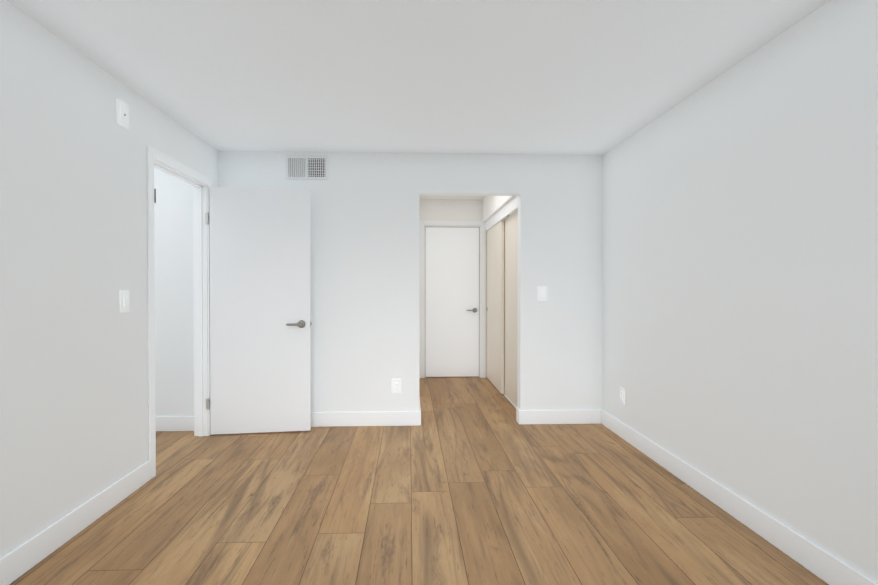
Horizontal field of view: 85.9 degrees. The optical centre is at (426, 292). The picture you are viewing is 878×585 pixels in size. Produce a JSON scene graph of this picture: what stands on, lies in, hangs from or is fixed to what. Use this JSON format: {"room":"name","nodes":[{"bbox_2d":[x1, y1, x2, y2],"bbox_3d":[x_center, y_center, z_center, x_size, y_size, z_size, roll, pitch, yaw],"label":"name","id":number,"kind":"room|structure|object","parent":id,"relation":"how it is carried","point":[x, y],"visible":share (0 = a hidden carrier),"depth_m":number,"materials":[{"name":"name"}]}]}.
{"room":"empty bedroom","nodes":[
{"label":"empty bedroom","id":0,"kind":"room"},
{"bbox_2d":[0,0,217,557],"bbox_3d":[-1.758,0.002,1.505,0.100,2.400,5.383,0,1,-2],"label":"wall","id":1,"kind":"structure","parent":0,"point":[74,420],"depth_m":2.29,"materials":[{"name":"paint"}]},
{"bbox_2d":[0,460,150,584],"bbox_3d":[-1.676,1.146,0.910,0.017,0.125,4.165,0,1,-2],"label":"baseboard","id":2,"kind":"structure","parent":1,"relation":"attached to","point":[17,562],"depth_m":2.26,"materials":[{"name":"paint"}]},
{"bbox_2d":[116,99,128,128],"bbox_3d":[-1.742,-1.025,2.710,0.024,0.140,0.100,0,1,-2],"label":"detector","id":3,"kind":"object","parent":1,"relation":"attached to","point":[122,109],"visible":1,"depth_m":2.70,"materials":[{"name":"white plastic"}]},
{"bbox_2d":[120,290,129,312],"bbox_3d":[-1.747,0.052,2.734,0.015,0.130,0.088,0,1,-2],"label":"light switch","id":4,"kind":"object","parent":1,"relation":"attached to","point":[124,301],"visible":1,"depth_m":2.73,"materials":[{"name":"white plastic"}]},
{"bbox_2d":[147,146,211,478],"bbox_3d":[-1.827,0.126,3.451,0.134,2.112,0.946,0,1,-2],"label":"door frame","id":5,"kind":"structure","parent":1,"relation":"attached to","point":[200,183],"depth_m":3.84,"materials":[{"name":"paint"}]},
{"bbox_2d":[205,187,311,434],"bbox_3d":[-1.391,0.150,3.928,0.845,2.030,0.154,0,1,-8],"label":"bedroom door","id":6,"kind":"structure","parent":1,"relation":"in","point":[260,342],"depth_m":3.91,"materials":[{"name":"paint"}]},
{"bbox_2d":[154,167,193,415],"bbox_3d":[-2.499,-0.024,4.037,1.190,2.400,0.100,0,1,-2],"label":"wall","id":7,"kind":"structure","parent":0,"point":[174,309],"depth_m":4.00,"materials":[{"name":"paint"}]},
{"bbox_2d":[156,416,193,430],"bbox_3d":[-2.431,1.114,3.994,1.061,0.125,0.014,0,1,-2],"label":"baseboard","id":8,"kind":"structure","parent":7,"relation":"attached to","point":[163,423],"depth_m":4.00,"materials":[{"name":"paint"}]},
{"bbox_2d":[218,151,602,411],"bbox_3d":[-0.167,-0.026,4.208,3.482,2.400,0.100,0,1,-2],"label":"wall","id":9,"kind":"structure","parent":0,"point":[364,255],"depth_m":4.16,"materials":[{"name":"paint"}]},
{"bbox_2d":[286,156,327,179],"bbox_3d":[-1.045,-1.088,4.108,0.358,0.203,0.011,0,1,-2],"label":"air vent","id":10,"kind":"object","parent":9,"relation":"in","point":[305,167],"visible":1,"depth_m":4.11,"materials":[{"name":"white metal"}]},
{"bbox_2d":[311,411,415,426],"bbox_3d":[-0.946,1.113,4.146,1.720,0.125,0.041,0,1,-2],"label":"baseboard","id":11,"kind":"structure","parent":9,"relation":"attached to","point":[395,418],"depth_m":4.14,"materials":[{"name":"paint"}]},
{"bbox_2d":[391,379,400,393],"bbox_3d":[-0.268,0.827,4.157,0.088,0.130,0.012,0,1,-2],"label":"electrical outlet","id":12,"kind":"object","parent":9,"relation":"attached to","point":[395,386],"visible":1,"depth_m":4.16,"materials":[{"name":"white plastic"}]},
{"bbox_2d":[416,396,420,425],"bbox_3d":[-0.088,1.101,5.254,0.041,0.125,2.191,0,1,-2],"label":"baseboard","id":13,"kind":"structure","parent":9,"relation":"attached to","point":[418,413],"depth_m":4.16,"materials":[{"name":"paint"}]},
{"bbox_2d":[537,287,546,300],"bbox_3d":[1.028,0.015,4.195,0.088,0.130,0.015,0,1,-2],"label":"light switch","id":14,"kind":"object","parent":9,"relation":"attached to","point":[541,293],"visible":1,"depth_m":4.20,"materials":[{"name":"white plastic"}]},
{"bbox_2d":[516,408,599,424],"bbox_3d":[1.176,1.112,4.226,0.712,0.125,0.041,0,1,-2],"label":"baseboard","id":15,"kind":"structure","parent":9,"relation":"attached to","point":[522,416],"depth_m":4.21,"materials":[{"name":"paint"}]},
{"bbox_2d":[9,376,828,584],"bbox_3d":[-0.227,1.221,2.614,5.623,0.060,7.660,0,1,-2],"label":"floor","id":16,"kind":"structure","parent":0,"point":[470,480],"depth_m":2.52,"materials":[{"name":"brown wood"}]},
{"bbox_2d":[8,0,829,199],"bbox_3d":[-0.227,-1.249,2.589,5.623,0.080,7.660,0,1,-2],"label":"ceiling","id":17,"kind":"structure","parent":0,"point":[569,77],"depth_m":2.49,"materials":[{"name":"paint"}]},
{"bbox_2d":[419,200,517,377],"bbox_3d":[1.096,-0.049,6.433,2.691,2.400,0.100,0,1,-2],"label":"wall","id":18,"kind":"structure","parent":0,"point":[464,210],"depth_m":6.34,"materials":[{"name":"paint"}]},
{"bbox_2d":[425,227,479,376],"bbox_3d":[0.349,0.123,6.396,0.767,2.034,0.154,0,1,-2],"label":"door leaf","id":19,"kind":"structure","parent":18,"relation":"in","point":[452,276],"depth_m":6.38,"materials":[{"name":"paint"}]},
{"bbox_2d":[419,220,485,377],"bbox_3d":[0.344,0.092,6.400,0.902,2.120,0.113,0,1,-2],"label":"door frame","id":20,"kind":"structure","parent":18,"relation":"attached to","point":[423,224],"depth_m":6.35,"materials":[{"name":"paint"}]},
{"bbox_2d":[483,196,514,221],"bbox_3d":[0.847,-1.087,5.332,0.110,0.300,2.060,0,1,-2],"label":"wall","id":21,"kind":"structure","parent":0,"point":[492,205],"depth_m":5.60,"materials":[{"name":"paint"}]},
{"bbox_2d":[486,219,503,393],"bbox_3d":[0.841,0.127,5.858,0.036,2.040,1.026,0,1,-2],"label":"sliding closet door","id":22,"kind":"structure","parent":21,"relation":"in","point":[495,313],"depth_m":5.70,"materials":[{"name":"paint"}]},
{"bbox_2d":[485,196,517,407],"bbox_3d":[0.862,0.113,5.337,0.140,2.100,2.077,0,1,-2],"label":"trim","id":23,"kind":"structure","parent":21,"relation":"attached to","point":[509,207],"depth_m":5.02,"materials":[{"name":"paint"}]},
{"bbox_2d":[504,210,517,406],"bbox_3d":[0.919,0.138,4.854,0.036,2.040,1.066,0,1,-2],"label":"sliding closet door","id":24,"kind":"structure","parent":21,"relation":"in","point":[510,295],"depth_m":5.00,"materials":[{"name":"paint"}]},
{"bbox_2d":[602,0,877,582],"bbox_3d":[1.722,0.001,1.635,0.100,2.400,5.383,0,1,-2],"label":"wall","id":25,"kind":"structure","parent":0,"point":[740,291],"depth_m":2.28,"materials":[{"name":"paint"}]},
{"bbox_2d":[619,387,624,404],"bbox_3d":[1.584,0.836,3.829,0.012,0.130,0.088,0,1,-2],"label":"electrical outlet","id":26,"kind":"object","parent":25,"relation":"attached to","point":[621,395],"visible":1,"depth_m":3.82,"materials":[{"name":"white plastic"}]},
{"bbox_2d":[600,409,877,584],"bbox_3d":[1.665,1.139,1.594,0.017,0.125,5.283,0,1,-2],"label":"baseboard","id":27,"kind":"structure","parent":25,"relation":"attached to","point":[809,555],"depth_m":2.37,"materials":[{"name":"paint"}]}
]}

